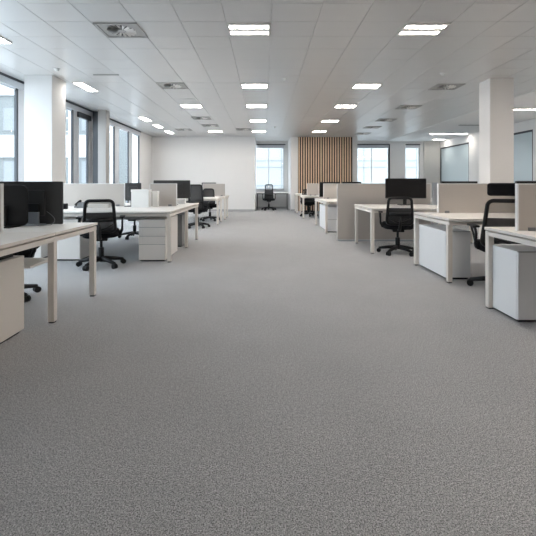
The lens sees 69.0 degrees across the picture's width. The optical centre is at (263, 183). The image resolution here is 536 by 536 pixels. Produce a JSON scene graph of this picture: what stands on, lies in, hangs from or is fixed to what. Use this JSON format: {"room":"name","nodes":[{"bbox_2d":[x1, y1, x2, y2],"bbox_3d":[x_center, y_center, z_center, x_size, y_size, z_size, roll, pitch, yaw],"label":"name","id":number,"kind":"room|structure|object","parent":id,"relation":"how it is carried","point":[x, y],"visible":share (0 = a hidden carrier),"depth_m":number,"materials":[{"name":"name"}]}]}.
{"room":"open-plan office","nodes":[
{"label":"open-plan office","id":0,"kind":"room"},
{"bbox_2d":[24,75,65,183],"bbox_3d":[-4.060,-0.407,7.255,0.500,3.094,0.490,0,0,0],"label":"column","id":1,"kind":"structure","parent":0,"point":[44,95],"depth_m":7.01,"materials":[{"name":"white paint"}]},
{"bbox_2d":[93,110,109,183],"bbox_3d":[-4.385,-0.407,10.485,0.390,3.094,0.270,0,0,0],"label":"column","id":2,"kind":"structure","parent":0,"point":[103,115],"depth_m":10.37,"materials":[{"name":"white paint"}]},
{"bbox_2d":[132,132,151,188],"bbox_3d":[-4.800,-0.405,16.410,0.300,3.090,3.580,0,0,0],"label":"wall","id":3,"kind":"structure","parent":0,"point":[145,140],"depth_m":15.05,"materials":[{"name":"white paint"}]},
{"bbox_2d":[0,83,17,180],"bbox_3d":[-4.680,-0.405,6.290,0.060,2.770,2.180,0,0,0],"label":"window","id":4,"kind":"structure","parent":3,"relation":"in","point":[2,84],"depth_m":7.33,"materials":[{"name":"silver metal"}]},
{"bbox_2d":[66,108,73,183],"bbox_3d":[-4.680,-0.405,8.590,0.060,2.770,1.860,0,0,0],"label":"window","id":5,"kind":"structure","parent":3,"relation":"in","point":[72,111],"depth_m":9.47,"materials":[{"name":"silver metal"}]},
{"bbox_2d":[0,75,140,202],"bbox_3d":[-4.705,-0.465,5.310,0.170,2.890,18.620,0,0,0],"label":"trim","id":6,"kind":"structure","parent":3,"relation":"attached to","point":[5,80],"depth_m":9.72,"materials":[{"name":"silver metal"}]},
{"bbox_2d":[0,72,140,131],"bbox_3d":[-4.705,-1.932,5.310,0.210,0.044,18.620,0,0,0],"label":"trim","id":7,"kind":"structure","parent":3,"relation":"attached to","point":[1,73],"depth_m":9.47,"materials":[{"name":"grey metal"}]},
{"bbox_2d":[77,112,90,120],"bbox_3d":[-4.640,-1.725,10.050,0.080,0.130,0.700,0,0,0],"label":"trim","id":8,"kind":"structure","parent":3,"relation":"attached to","point":[81,115],"depth_m":9.98,"materials":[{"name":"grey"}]},
{"bbox_2d":[86,121,87,183],"bbox_3d":[-4.680,-0.405,10.065,0.060,2.770,0.530,0,0,0],"label":"window","id":9,"kind":"structure","parent":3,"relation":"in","point":[86,121],"depth_m":10.28,"materials":[{"name":"silver metal"}]},
{"bbox_2d":[110,125,114,183],"bbox_3d":[-4.680,-0.405,11.560,0.060,2.770,1.220,0,0,0],"label":"window","id":10,"kind":"structure","parent":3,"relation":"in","point":[110,125],"depth_m":12.12,"materials":[{"name":"silver metal"}]},
{"bbox_2d":[119,128,128,202],"bbox_3d":[-4.680,-0.405,12.965,0.060,2.770,0.930,0,0,0],"label":"window","id":11,"kind":"structure","parent":3,"relation":"in","point":[119,128],"depth_m":13.38,"materials":[{"name":"silver metal"}]},
{"bbox_2d":[132,133,138,182],"bbox_3d":[-4.680,-0.405,14.150,0.060,2.770,0.800,0,0,0],"label":"window","id":12,"kind":"structure","parent":3,"relation":"in","point":[132,133],"depth_m":14.50,"materials":[{"name":"silver metal"}]},
{"bbox_2d":[152,137,255,209],"bbox_3d":[-2.510,-0.405,17.100,4.280,3.090,1.800,0,0,0],"label":"wall","id":13,"kind":"structure","parent":0,"point":[230,161],"depth_m":16.20,"materials":[{"name":"white paint"}]},
{"bbox_2d":[208,209,254,210],"bbox_3d":[-2.505,1.105,16.192,4.290,0.070,0.015,0,0,0],"label":"baseboard","id":14,"kind":"structure","parent":13,"relation":"attached to","point":[208,209],"depth_m":16.19,"materials":[{"name":"grey"}]},
{"bbox_2d":[0,208,535,535],"bbox_3d":[2.675,1.200,7.050,15.250,0.120,22.500,0,0,0],"label":"floor","id":15,"kind":"structure","parent":0,"point":[278,375],"depth_m":2.08,"materials":[{"name":"grey carpet"}]},
{"bbox_2d":[0,255,23,343],"bbox_3d":[-2.100,0.848,2.715,0.500,0.585,0.590,0,0,0],"label":"drawer pedestal","id":16,"kind":"object","parent":15,"relation":"on","point":[12,268],"visible":1,"depth_m":2.86,"materials":[{"name":"white laminate"}]},
{"bbox_2d":[0,253,12,259],"bbox_3d":[-2.120,0.535,2.700,0.440,0.040,0.520,0,0,0],"label":"box","id":17,"kind":"object","parent":16,"relation":"on","point":[9,255],"visible":0.55,"depth_m":2.88,"materials":[{"name":"black plastic"}]},
{"bbox_2d":[13,246,40,302],"bbox_3d":[-2.567,0.705,3.857,0.651,0.870,0.663,0,0,5],"label":"office chair","id":18,"kind":"object","parent":15,"relation":"on","point":[29,253],"visible":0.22,"depth_m":3.87,"materials":[{"name":"black plastic"}]},
{"bbox_2d":[33,244,47,257],"bbox_3d":[-3.520,0.840,6.120,0.360,0.600,0.560,0,0,0],"label":"drawer pedestal","id":19,"kind":"object","parent":15,"relation":"on","point":[42,251],"visible":0.15,"depth_m":5.88,"materials":[{"name":"white metal"}]},
{"bbox_2d":[0,223,97,322],"bbox_3d":[-2.703,0.770,3.180,1.994,0.740,1.640,0,0,0],"label":"office desk","id":20,"kind":"object","parent":15,"relation":"on","point":[16,239],"visible":0.99,"depth_m":3.20,"materials":[{"name":"white laminate"}]},
{"bbox_2d":[0,184,3,232],"bbox_3d":[-2.870,0.200,3.190,1.460,0.400,0.044,0,0,0],"label":"divider","id":21,"kind":"object","parent":20,"relation":"on","point":[1,185],"visible":1,"depth_m":3.18,"materials":[{"name":"beige fabric"}]},
{"bbox_2d":[4,185,27,227],"bbox_3d":[-2.375,0.208,3.555,0.385,0.384,0.180,0,0,0],"label":"computer monitor","id":22,"kind":"object","parent":20,"relation":"on","point":[15,196],"visible":0.91,"depth_m":3.59,"materials":[{"name":"black plastic"}]},
{"bbox_2d":[0,181,62,225],"bbox_3d":[-2.360,0.190,3.755,0.800,0.420,0.180,0,0,0],"label":"computer monitor","id":23,"kind":"object","parent":20,"relation":"on","point":[45,198],"visible":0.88,"depth_m":3.79,"materials":[{"name":"black plastic"}]},
{"bbox_2d":[24,258,47,268],"bbox_3d":[-2.643,0.710,3.490,1.330,0.020,0.380,0,0,0],"label":"shelf","id":24,"kind":"object","parent":20,"relation":"attached to","point":[29,263],"depth_m":3.50,"materials":[{"name":"beige laminate"}]},
{"bbox_2d":[57,216,88,260],"bbox_3d":[-2.915,0.833,6.020,0.410,0.615,0.560,0,0,0],"label":"drawer pedestal","id":25,"kind":"object","parent":15,"relation":"on","point":[75,248],"visible":0.33,"depth_m":5.74,"materials":[{"name":"white metal"}]},
{"bbox_2d":[76,199,125,270],"bbox_3d":[-2.248,0.672,5.382,0.651,0.935,0.663,0,0,-18],"label":"office chair","id":26,"kind":"object","parent":15,"relation":"on","point":[107,228],"visible":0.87,"depth_m":5.17,"materials":[{"name":"black fabric"}]},
{"bbox_2d":[118,220,138,239],"bbox_3d":[-2.718,0.672,8.197,0.651,0.935,0.663,0,0,12],"label":"office chair","id":27,"kind":"object","parent":15,"relation":"on","point":[134,231],"visible":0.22,"depth_m":8.15,"materials":[{"name":"black plastic"}]},
{"bbox_2d":[63,203,198,261],"bbox_3d":[-2.552,0.770,6.800,2.416,0.740,2.440,0,0,0],"label":"office desk","id":28,"kind":"object","parent":15,"relation":"on","point":[131,213],"visible":0.54,"depth_m":6.00,"materials":[{"name":"white laminate"}]},
{"bbox_2d":[74,200,88,207],"bbox_3d":[-3.020,0.337,6.448,0.160,0.127,0.184,0,0,0],"label":"desk phone","id":29,"kind":"object","parent":28,"relation":"on","point":[79,204],"visible":0.7,"depth_m":6.40,"materials":[{"name":"grey plastic"}]},
{"bbox_2d":[63,184,124,205],"bbox_3d":[-3.090,0.200,6.900,1.260,0.400,0.044,0,0,0],"label":"divider","id":30,"kind":"object","parent":28,"relation":"on","point":[72,193],"visible":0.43,"depth_m":6.88,"materials":[{"name":"beige fabric"}]},
{"bbox_2d":[88,204,110,207],"bbox_3d":[-2.720,0.370,6.450,0.340,0.060,0.120,0,0,0],"label":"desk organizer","id":31,"kind":"object","parent":28,"relation":"on","point":[89,205],"visible":0.97,"depth_m":6.39,"materials":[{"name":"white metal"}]},
{"bbox_2d":[124,183,140,206],"bbox_3d":[-2.300,0.195,6.815,0.280,0.410,0.180,0,0,0],"label":"computer monitor","id":32,"kind":"object","parent":28,"relation":"on","point":[128,186],"visible":0.62,"depth_m":6.85,"materials":[{"name":"black plastic"}]},
{"bbox_2d":[131,189,151,206],"bbox_3d":[-2.070,0.250,6.580,0.298,0.300,0.168,0,0,0],"label":"storage box","id":33,"kind":"object","parent":28,"relation":"on","point":[139,197],"visible":0.97,"depth_m":6.50,"materials":[{"name":"white paper"}]},
{"bbox_2d":[152,191,158,206],"bbox_3d":[-1.873,0.265,6.750,0.093,0.270,0.108,0,0,0],"label":"storage box","id":34,"kind":"object","parent":28,"relation":"on","point":[155,193],"visible":1,"depth_m":6.70,"materials":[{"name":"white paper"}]},
{"bbox_2d":[150,184,176,205],"bbox_3d":[-1.780,0.200,6.900,0.480,0.400,0.044,0,0,0],"label":"divider","id":35,"kind":"object","parent":28,"relation":"on","point":[167,192],"visible":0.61,"depth_m":6.88,"materials":[{"name":"beige fabric"}]},
{"bbox_2d":[153,180,189,204],"bbox_3d":[-1.735,0.170,7.305,0.690,0.460,0.180,0,0,0],"label":"computer monitor","id":36,"kind":"object","parent":28,"relation":"on","point":[183,186],"visible":0.52,"depth_m":7.34,"materials":[{"name":"black plastic"}]},
{"bbox_2d":[178,199,185,203],"bbox_3d":[-1.595,0.350,7.615,0.138,0.100,0.138,0,0,0],"label":"storage box","id":37,"kind":"object","parent":28,"relation":"on","point":[180,201],"visible":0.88,"depth_m":7.55,"materials":[{"name":"white paper"}]},
{"bbox_2d":[139,215,177,260],"bbox_3d":[-1.635,0.833,6.095,0.390,0.615,0.810,0,0,0],"label":"drawer pedestal","id":38,"kind":"object","parent":15,"relation":"on","point":[152,229],"visible":0.98,"depth_m":5.69,"materials":[{"name":"white metal"}]},
{"bbox_2d":[178,213,184,246],"bbox_3d":[-1.735,0.850,7.250,0.530,0.580,0.500,0,0,0],"label":"drawer pedestal","id":39,"kind":"object","parent":15,"relation":"on","point":[181,223],"visible":0.05,"depth_m":7.00,"materials":[{"name":"grey metal"}]},
{"bbox_2d":[186,184,209,228],"bbox_3d":[-1.723,0.580,10.103,0.651,1.121,0.663,0,0,0],"label":"office chair","id":40,"kind":"object","parent":15,"relation":"on","point":[196,190],"visible":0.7,"depth_m":9.82,"materials":[{"name":"black fabric"}]},
{"bbox_2d":[177,197,221,224],"bbox_3d":[-2.322,0.770,11.025,2.156,0.740,1.150,0,0,0],"label":"office desk","id":41,"kind":"object","parent":15,"relation":"on","point":[217,199],"visible":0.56,"depth_m":10.70,"materials":[{"name":"white laminate"}]},
{"bbox_2d":[200,188,219,220],"bbox_3d":[-1.663,0.642,11.983,0.651,0.996,0.663,0,0,0],"label":"office chair","id":42,"kind":"object","parent":15,"relation":"on","point":[207,192],"visible":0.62,"depth_m":11.72,"materials":[{"name":"black fabric"}]},
{"bbox_2d":[215,195,228,218],"bbox_3d":[-2.307,0.770,12.940,2.186,0.740,1.320,0,0,0],"label":"office desk","id":43,"kind":"object","parent":15,"relation":"on","point":[225,198],"visible":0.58,"depth_m":12.35,"materials":[{"name":"white laminate"}]},
{"bbox_2d":[203,184,225,195],"bbox_3d":[-1.587,0.200,12.420,0.725,0.400,0.044,0,0,0],"label":"divider","id":44,"kind":"object","parent":43,"relation":"on","point":[219,189],"visible":0.62,"depth_m":12.41,"materials":[{"name":"beige fabric"}]},
{"bbox_2d":[261,184,275,209],"bbox_3d":[0.207,0.585,16.753,0.651,1.111,0.663,0,0,0],"label":"office chair","id":45,"kind":"object","parent":15,"relation":"on","point":[268,197],"visible":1,"depth_m":16.49,"materials":[{"name":"black fabric"}]},
{"bbox_2d":[256,192,288,209],"bbox_3d":[0.370,0.767,17.400,1.420,0.745,0.700,0,0,0],"label":"desk","id":46,"kind":"object","parent":15,"relation":"on","point":[286,193],"visible":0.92,"depth_m":17.08,"materials":[{"name":"white laminate"}]},
{"bbox_2d":[301,190,314,212],"bbox_3d":[1.677,0.672,14.683,0.651,0.935,0.663,0,0,0],"label":"office chair","id":47,"kind":"object","parent":15,"relation":"on","point":[304,190],"visible":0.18,"depth_m":14.56,"materials":[{"name":"black plastic"}]},
{"bbox_2d":[300,189,317,216],"bbox_3d":[1.563,0.672,13.597,0.651,0.935,0.663,0,0,0],"label":"office chair","id":48,"kind":"object","parent":15,"relation":"on","point":[308,202],"visible":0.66,"depth_m":13.57,"materials":[{"name":"black fabric"}]},
{"bbox_2d":[300,195,322,218],"bbox_3d":[2.077,0.770,13.100,1.646,0.740,1.300,0,0,0],"label":"office desk","id":49,"kind":"object","parent":15,"relation":"on","point":[301,196],"visible":0.46,"depth_m":12.70,"materials":[{"name":"white laminate"}]},
{"bbox_2d":[307,184,318,195],"bbox_3d":[1.630,0.200,13.000,0.400,0.400,0.044,0,0,0],"label":"divider","id":50,"kind":"object","parent":49,"relation":"on","point":[312,189],"visible":1,"depth_m":12.99,"materials":[{"name":"beige fabric"}]},
{"bbox_2d":[295,193,334,212],"bbox_3d":[2.074,0.770,15.440,1.652,0.740,0.920,0,0,0],"label":"office desk","id":51,"kind":"object","parent":15,"relation":"on","point":[296,194],"visible":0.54,"depth_m":15.02,"materials":[{"name":"white laminate"}]},
{"bbox_2d":[315,198,336,232],"bbox_3d":[2.249,0.770,9.810,1.702,0.740,1.980,0,0,0],"label":"office desk","id":52,"kind":"object","parent":15,"relation":"on","point":[321,200],"visible":0.42,"depth_m":9.02,"materials":[{"name":"white laminate"}]},
{"bbox_2d":[319,182,339,196],"bbox_3d":[1.770,0.180,10.545,0.560,0.440,0.180,0,0,0],"label":"computer monitor","id":53,"kind":"object","parent":52,"relation":"on","point":[320,183],"visible":0.41,"depth_m":10.49,"materials":[{"name":"black plastic"}]},
{"bbox_2d":[323,184,336,198],"bbox_3d":[2.280,0.200,10.250,1.440,0.400,0.044,0,0,0],"label":"divider","id":54,"kind":"object","parent":52,"relation":"on","point":[329,190],"visible":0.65,"depth_m":10.24,"materials":[{"name":"beige fabric"}]},
{"bbox_2d":[342,182,360,183],"bbox_3d":[2.360,0.177,10.545,0.520,0.445,0.180,0,0,0],"label":"computer monitor","id":55,"kind":"object","parent":52,"relation":"on","point":[342,182],"visible":0.22,"depth_m":10.49,"materials":[{"name":"black plastic"}]},
{"bbox_2d":[320,204,336,231],"bbox_3d":[1.688,0.840,9.715,0.425,0.600,1.270,0,0,0],"label":"drawer pedestal","id":56,"kind":"object","parent":15,"relation":"on","point":[332,208],"visible":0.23,"depth_m":9.08,"materials":[{"name":"white metal"}]},
{"bbox_2d":[337,184,430,240],"bbox_3d":[2.377,0.570,7.730,1.865,1.140,0.060,0,0,0],"label":"divider","id":57,"kind":"object","parent":15,"relation":"on","point":[348,195],"visible":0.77,"depth_m":7.72,"materials":[{"name":"beige fabric"}]},
{"bbox_2d":[377,197,417,256],"bbox_3d":[2.178,0.672,6.363,0.651,0.935,0.663,0,0,12],"label":"office chair","id":58,"kind":"object","parent":15,"relation":"on","point":[397,220],"visible":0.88,"depth_m":6.12,"materials":[{"name":"black plastic"}]},
{"bbox_2d":[354,204,472,253],"bbox_3d":[2.859,0.770,6.915,2.242,0.740,1.210,0,0,0],"label":"office desk","id":59,"kind":"object","parent":15,"relation":"on","point":[372,208],"visible":0.48,"depth_m":6.50,"materials":[{"name":"white laminate"}]},
{"bbox_2d":[385,178,425,204],"bbox_3d":[2.615,0.152,7.245,0.755,0.495,0.180,0,0,0],"label":"computer monitor","id":60,"kind":"object","parent":59,"relation":"on","point":[394,187],"visible":0.95,"depth_m":7.19,"materials":[{"name":"black plastic"}]},
{"bbox_2d":[428,182,437,204],"bbox_3d":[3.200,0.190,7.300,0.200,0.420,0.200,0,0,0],"label":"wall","id":61,"kind":"structure","parent":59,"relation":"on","point":[434,184],"depth_m":7.28,"materials":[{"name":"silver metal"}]},
{"bbox_2d":[419,224,470,278],"bbox_3d":[2.303,0.854,5.020,0.295,0.572,0.800,0,0,0],"label":"drawer pedestal","id":62,"kind":"object","parent":15,"relation":"on","point":[432,237],"visible":0.84,"depth_m":4.72,"materials":[{"name":"white metal"}]},
{"bbox_2d":[414,212,514,282],"bbox_3d":[3.039,0.770,4.948,1.882,0.740,1.056,0,0,0],"label":"office desk","id":63,"kind":"object","parent":15,"relation":"on","point":[452,218],"visible":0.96,"depth_m":4.73,"materials":[{"name":"white laminate"}]},
{"bbox_2d":[437,184,514,212],"bbox_3d":[3.155,0.200,5.300,1.590,0.400,0.044,0,0,0],"label":"divider","id":64,"kind":"object","parent":63,"relation":"on","point":[451,198],"visible":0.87,"depth_m":5.29,"materials":[{"name":"beige fabric"}]},
{"bbox_2d":[515,181,535,183],"bbox_3d":[3.550,0.182,5.165,0.500,0.435,0.180,0,0,0],"label":"computer monitor","id":65,"kind":"object","parent":63,"relation":"on","point":[533,182],"visible":0.18,"depth_m":5.11,"materials":[{"name":"black plastic"}]},
{"bbox_2d":[467,183,532,285],"bbox_3d":[2.566,0.568,4.216,0.651,1.145,0.678,0,0,12],"label":"office chair","id":66,"kind":"object","parent":15,"relation":"on","point":[493,189],"visible":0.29,"depth_m":3.96,"materials":[{"name":"black fabric"}]},
{"bbox_2d":[484,227,535,308],"bbox_3d":[2.892,0.770,3.075,1.716,0.740,1.050,0,0,0],"label":"office desk","id":67,"kind":"object","parent":15,"relation":"on","point":[506,233],"visible":1,"depth_m":3.54,"materials":[{"name":"white laminate"}]},
{"bbox_2d":[515,184,535,230],"bbox_3d":[2.917,0.200,3.300,1.565,0.400,0.044,0,0,0],"label":"divider","id":68,"kind":"object","parent":67,"relation":"on","point":[525,194],"visible":0.98,"depth_m":3.29,"materials":[{"name":"beige fabric"}]},
{"bbox_2d":[493,244,535,321],"bbox_3d":[2.322,0.849,3.393,0.495,0.582,0.415,0,0,0],"label":"drawer pedestal","id":69,"kind":"object","parent":15,"relation":"on","point":[514,265],"visible":0.81,"depth_m":3.24,"materials":[{"name":"white metal"}]},
{"bbox_3d":[5.274,0.770,10.350,1.651,0.740,0.900,0,0,0],"label":"office desk","id":70,"kind":"object","parent":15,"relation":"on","visible":0},
{"bbox_2d":[441,181,477,183],"bbox_3d":[5.160,0.170,10.345,0.950,0.460,0.180,0,0,0],"label":"computer monitor","id":71,"kind":"object","parent":70,"relation":"on","point":[442,182],"visible":0.18,"depth_m":10.29,"materials":[{"name":"black plastic"}]},
{"bbox_2d":[0,0,535,141],"bbox_3d":[2.675,-2.004,6.985,15.250,0.132,22.630,0,0,0],"label":"ceiling","id":72,"kind":"structure","parent":0,"point":[322,48],"depth_m":6.23,"materials":[{"name":"tile"}]},
{"bbox_2d":[0,36,11,43],"bbox_3d":[-3.580,-1.941,5.100,0.204,0.018,0.584,0,0,0],"label":"recessed light","id":73,"kind":"object","parent":72,"relation":"in","point":[3,40],"visible":1,"depth_m":5.31,"materials":[{"name":"white plastic"}]},
{"bbox_2d":[72,82,98,91],"bbox_3d":[-3.580,-1.941,7.850,0.204,0.018,0.724,0,0,0],"label":"recessed light","id":74,"kind":"object","parent":72,"relation":"in","point":[83,85],"visible":1,"depth_m":7.78,"materials":[{"name":"white plastic"}]},
{"bbox_2d":[93,74,118,75],"bbox_3d":[-2.825,-1.942,6.975,0.450,0.015,0.030,0,0,0],"label":"ceiling slot","id":75,"kind":"object","parent":72,"relation":"attached to","point":[93,74],"visible":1,"depth_m":6.97,"materials":[{"name":"grey metal"}]},
{"bbox_2d":[93,23,147,37],"bbox_3d":[-1.810,-1.941,4.960,0.536,0.026,0.464,0,0,0],"label":"ceiling vent","id":76,"kind":"object","parent":72,"relation":"in","point":[110,30],"visible":1,"depth_m":4.93,"materials":[{"name":"grey metal"}]},
{"bbox_2d":[156,83,187,88],"bbox_3d":[-1.824,-1.941,7.770,0.536,0.026,0.464,0,0,0],"label":"ceiling vent","id":77,"kind":"object","parent":72,"relation":"in","point":[161,85],"visible":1,"depth_m":7.74,"materials":[{"name":"grey metal"}]},
{"bbox_2d":[179,104,202,107],"bbox_3d":[-1.824,-1.946,9.800,0.516,0.016,0.390,0,0,0],"label":"recessed light","id":78,"kind":"object","parent":72,"relation":"in","point":[181,105],"visible":1,"depth_m":9.71,"materials":[{"name":"white plastic"}]},
{"bbox_2d":[191,117,211,119],"bbox_3d":[-1.860,-1.941,11.600,0.536,0.026,0.464,0,0,0],"label":"ceiling vent","id":79,"kind":"object","parent":72,"relation":"in","point":[194,118],"visible":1,"depth_m":11.61,"materials":[{"name":"grey metal"}]},
{"bbox_2d":[201,124,218,126],"bbox_3d":[-1.800,-1.941,13.100,0.536,0.026,0.464,0,0,0],"label":"ceiling vent","id":80,"kind":"object","parent":72,"relation":"in","point":[203,125],"visible":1,"depth_m":13.03,"materials":[{"name":"grey metal"}]},
{"bbox_2d":[227,23,269,35],"bbox_3d":[-0.186,-1.946,4.930,0.516,0.016,0.390,0,0,0],"label":"recessed light","id":81,"kind":"object","parent":72,"relation":"in","point":[235,29],"visible":1,"depth_m":4.91,"materials":[{"name":"white plastic"}]},
{"bbox_2d":[229,26,268,27],"bbox_3d":[-0.186,-1.948,4.832,0.484,0.011,0.104,0,0,0],"label":"diffuser","id":82,"kind":"object","parent":81,"relation":"attached to","point":[229,26],"depth_m":4.83,"materials":[{"name":"white plastic"}]},
{"bbox_2d":[231,32,267,33],"bbox_3d":[-0.186,-1.948,5.028,0.484,0.011,0.104,0,0,0],"label":"diffuser","id":83,"kind":"object","parent":81,"relation":"attached to","point":[231,32],"depth_m":5.03,"materials":[{"name":"white plastic"}]},
{"bbox_2d":[241,83,267,88],"bbox_3d":[-0.186,-1.946,7.780,0.516,0.016,0.390,0,0,0],"label":"recessed light","id":84,"kind":"object","parent":72,"relation":"in","point":[244,85],"visible":1,"depth_m":7.73,"materials":[{"name":"white plastic"}]},
{"bbox_2d":[246,104,266,107],"bbox_3d":[-0.186,-1.946,9.780,0.516,0.016,0.390,0,0,0],"label":"recessed light","id":85,"kind":"object","parent":72,"relation":"in","point":[247,105],"visible":1,"depth_m":9.71,"materials":[{"name":"white plastic"}]},
{"bbox_2d":[321,120,338,121],"bbox_3d":[2.060,-1.946,12.150,0.516,0.016,0.390,0,0,0],"label":"recessed light","id":86,"kind":"object","parent":72,"relation":"in","point":[322,120],"visible":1,"depth_m":12.10,"materials":[{"name":"white plastic"}]},
{"bbox_2d":[334,104,357,107],"bbox_3d":[2.050,-1.946,9.820,0.516,0.016,0.390,0,0,0],"label":"recessed light","id":87,"kind":"object","parent":72,"relation":"in","point":[337,105],"visible":1,"depth_m":9.76,"materials":[{"name":"white plastic"}]},
{"bbox_2d":[351,83,381,88],"bbox_3d":[2.050,-1.946,7.800,0.516,0.016,0.390,0,0,0],"label":"recessed light","id":88,"kind":"object","parent":72,"relation":"in","point":[357,85],"visible":1,"depth_m":7.73,"materials":[{"name":"white plastic"}]},
{"bbox_2d":[363,126,381,128],"bbox_3d":[3.740,-1.941,13.500,0.536,0.026,0.464,0,0,0],"label":"ceiling vent","id":89,"kind":"object","parent":72,"relation":"in","point":[365,127],"visible":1,"depth_m":13.48,"materials":[{"name":"grey metal"}]},
{"bbox_2d":[375,119,395,121],"bbox_3d":[3.740,-1.941,11.950,0.536,0.026,0.464,0,0,0],"label":"ceiling vent","id":90,"kind":"object","parent":72,"relation":"in","point":[378,120],"visible":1,"depth_m":11.97,"materials":[{"name":"grey metal"}]},
{"bbox_2d":[395,105,421,108],"bbox_3d":[3.680,-1.941,9.950,0.536,0.026,0.464,0,0,0],"label":"ceiling vent","id":91,"kind":"object","parent":72,"relation":"in","point":[400,106],"visible":1,"depth_m":9.88,"materials":[{"name":"grey metal"}]},
{"bbox_2d":[397,23,449,35],"bbox_3d":[2.000,-1.946,4.930,0.516,0.016,0.390,0,0,0],"label":"recessed light","id":92,"kind":"object","parent":72,"relation":"in","point":[410,29],"visible":1,"depth_m":4.91,"materials":[{"name":"white plastic"}]},
{"bbox_2d":[400,32,437,33],"bbox_3d":[2.000,-1.948,5.028,0.484,0.011,0.104,0,0,0],"label":"diffuser","id":93,"kind":"object","parent":92,"relation":"attached to","point":[400,32],"depth_m":5.03,"materials":[{"name":"white plastic"}]},
{"bbox_2d":[406,26,444,27],"bbox_3d":[2.000,-1.948,4.832,0.484,0.011,0.104,0,0,0],"label":"diffuser","id":94,"kind":"object","parent":92,"relation":"attached to","point":[406,26],"depth_m":4.83,"materials":[{"name":"white plastic"}]},
{"bbox_2d":[428,84,464,89],"bbox_3d":[3.670,-1.941,7.850,0.536,0.026,0.464,0,0,0],"label":"ceiling vent","id":95,"kind":"object","parent":72,"relation":"in","point":[438,86],"visible":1,"depth_m":7.82,"materials":[{"name":"grey metal"}]},
{"bbox_2d":[288,137,356,209],"bbox_3d":[2.500,-0.405,17.100,2.760,3.090,1.800,0,0,0],"label":"wall","id":96,"kind":"structure","parent":0,"point":[293,141],"depth_m":16.20,"materials":[{"name":"white paint"}]},
{"bbox_2d":[298,137,351,210],"bbox_3d":[2.535,-0.395,16.151,2.250,3.070,0.093,0,0,0],"label":"panelling","id":97,"kind":"structure","parent":96,"relation":"attached to","point":[320,159],"depth_m":16.15,"materials":[{"name":"brown wood"}]},
{"bbox_2d":[256,141,422,206],"bbox_3d":[3.565,-0.405,18.150,7.870,3.090,0.300,0,0,0],"label":"wall","id":98,"kind":"structure","parent":0,"point":[397,149],"depth_m":18.00,"materials":[{"name":"white paint"}]},
{"bbox_2d":[256,144,284,189],"bbox_3d":[0.315,-0.755,18.030,1.350,2.130,0.140,0,0,0],"label":"window","id":99,"kind":"structure","parent":98,"relation":"in","point":[268,146],"depth_m":18.04,"materials":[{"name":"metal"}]},
{"bbox_2d":[257,145,283,147],"bbox_3d":[0.285,-1.700,18.012,1.250,0.140,0.025,0,0,0],"label":"roller blind","id":100,"kind":"object","parent":99,"relation":"attached to","point":[258,146],"depth_m":18.00,"materials":[{"name":"grey fabric"}]},
{"bbox_2d":[357,144,389,183],"bbox_3d":[4.855,-0.755,18.030,1.910,2.130,0.140,0,0,0],"label":"window","id":101,"kind":"structure","parent":98,"relation":"in","point":[371,146],"depth_m":18.00,"materials":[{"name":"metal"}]},
{"bbox_2d":[357,145,388,147],"bbox_3d":[4.840,-1.700,18.012,1.840,0.140,0.025,0,0,0],"label":"roller blind","id":102,"kind":"object","parent":101,"relation":"attached to","point":[358,146],"depth_m":18.00,"materials":[{"name":"grey fabric"}]},
{"bbox_2d":[405,144,419,177],"bbox_3d":[6.865,-0.755,18.030,0.670,2.130,0.140,0,0,0],"label":"window","id":103,"kind":"structure","parent":98,"relation":"in","point":[407,145],"depth_m":18.04,"materials":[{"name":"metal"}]},
{"bbox_2d":[406,145,419,147],"bbox_3d":[6.865,-1.700,18.012,0.630,0.140,0.025,0,0,0],"label":"roller blind","id":104,"kind":"object","parent":103,"relation":"attached to","point":[407,146],"depth_m":18.00,"materials":[{"name":"grey fabric"}]},
{"bbox_2d":[423,141,439,203],"bbox_3d":[8.830,-0.405,18.100,2.940,3.090,0.400,0,0,0],"label":"wall","id":105,"kind":"structure","parent":0,"point":[431,149],"depth_m":17.90,"materials":[{"name":"grey paint"}]},
{"bbox_2d":[440,118,535,183],"bbox_3d":[8.140,-0.399,6.950,0.120,3.078,21.900,0,0,0],"label":"wall","id":106,"kind":"structure","parent":0,"point":[473,139],"depth_m":14.90,"materials":[{"name":"white paint"}]},
{"bbox_2d":[440,142,468,183],"bbox_3d":[8.125,-0.245,16.640,0.070,2.770,2.520,0,0,0],"label":"window","id":107,"kind":"structure","parent":106,"relation":"in","point":[454,160],"depth_m":16.52,"materials":[{"name":"grey"}]},
{"bbox_2d":[514,129,532,182],"bbox_3d":[8.125,-0.245,13.135,0.070,2.770,2.830,0,0,0],"label":"window","id":108,"kind":"structure","parent":106,"relation":"in","point":[523,141],"depth_m":12.20,"materials":[{"name":"grey"}]},
{"bbox_2d":[479,78,513,238],"bbox_3d":[4.400,-0.407,7.395,0.440,3.094,0.370,0,0,0],"label":"column","id":109,"kind":"structure","parent":0,"point":[496,95],"depth_m":7.21,"materials":[{"name":"white paint"}]},
{"label":"outside","id":110,"kind":"structure","parent":0,"visible":0},
{"bbox_3d":[-10.000,7.190,25.000,160.000,0.100,130.000,0,0,0],"label":"ground","id":111,"kind":"structure","parent":110,"visible":0},
{"bbox_2d":[0,86,126,202],"bbox_3d":[-29.850,-0.160,34.900,36.700,14.600,10.200,0,0,0],"label":"office building","id":112,"kind":"structure","parent":111,"relation":"on","point":[6,94],"depth_m":29.93,"materials":[{"name":"concrete"}]},
{"bbox_2d":[256,145,416,187],"bbox_3d":[9.500,1.340,40.980,33.000,11.600,10.040,0,0,0],"label":"apartment block","id":113,"kind":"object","parent":111,"relation":"on","point":[379,155],"visible":0.07,"depth_m":36.00,"materials":[{"name":"grey"}]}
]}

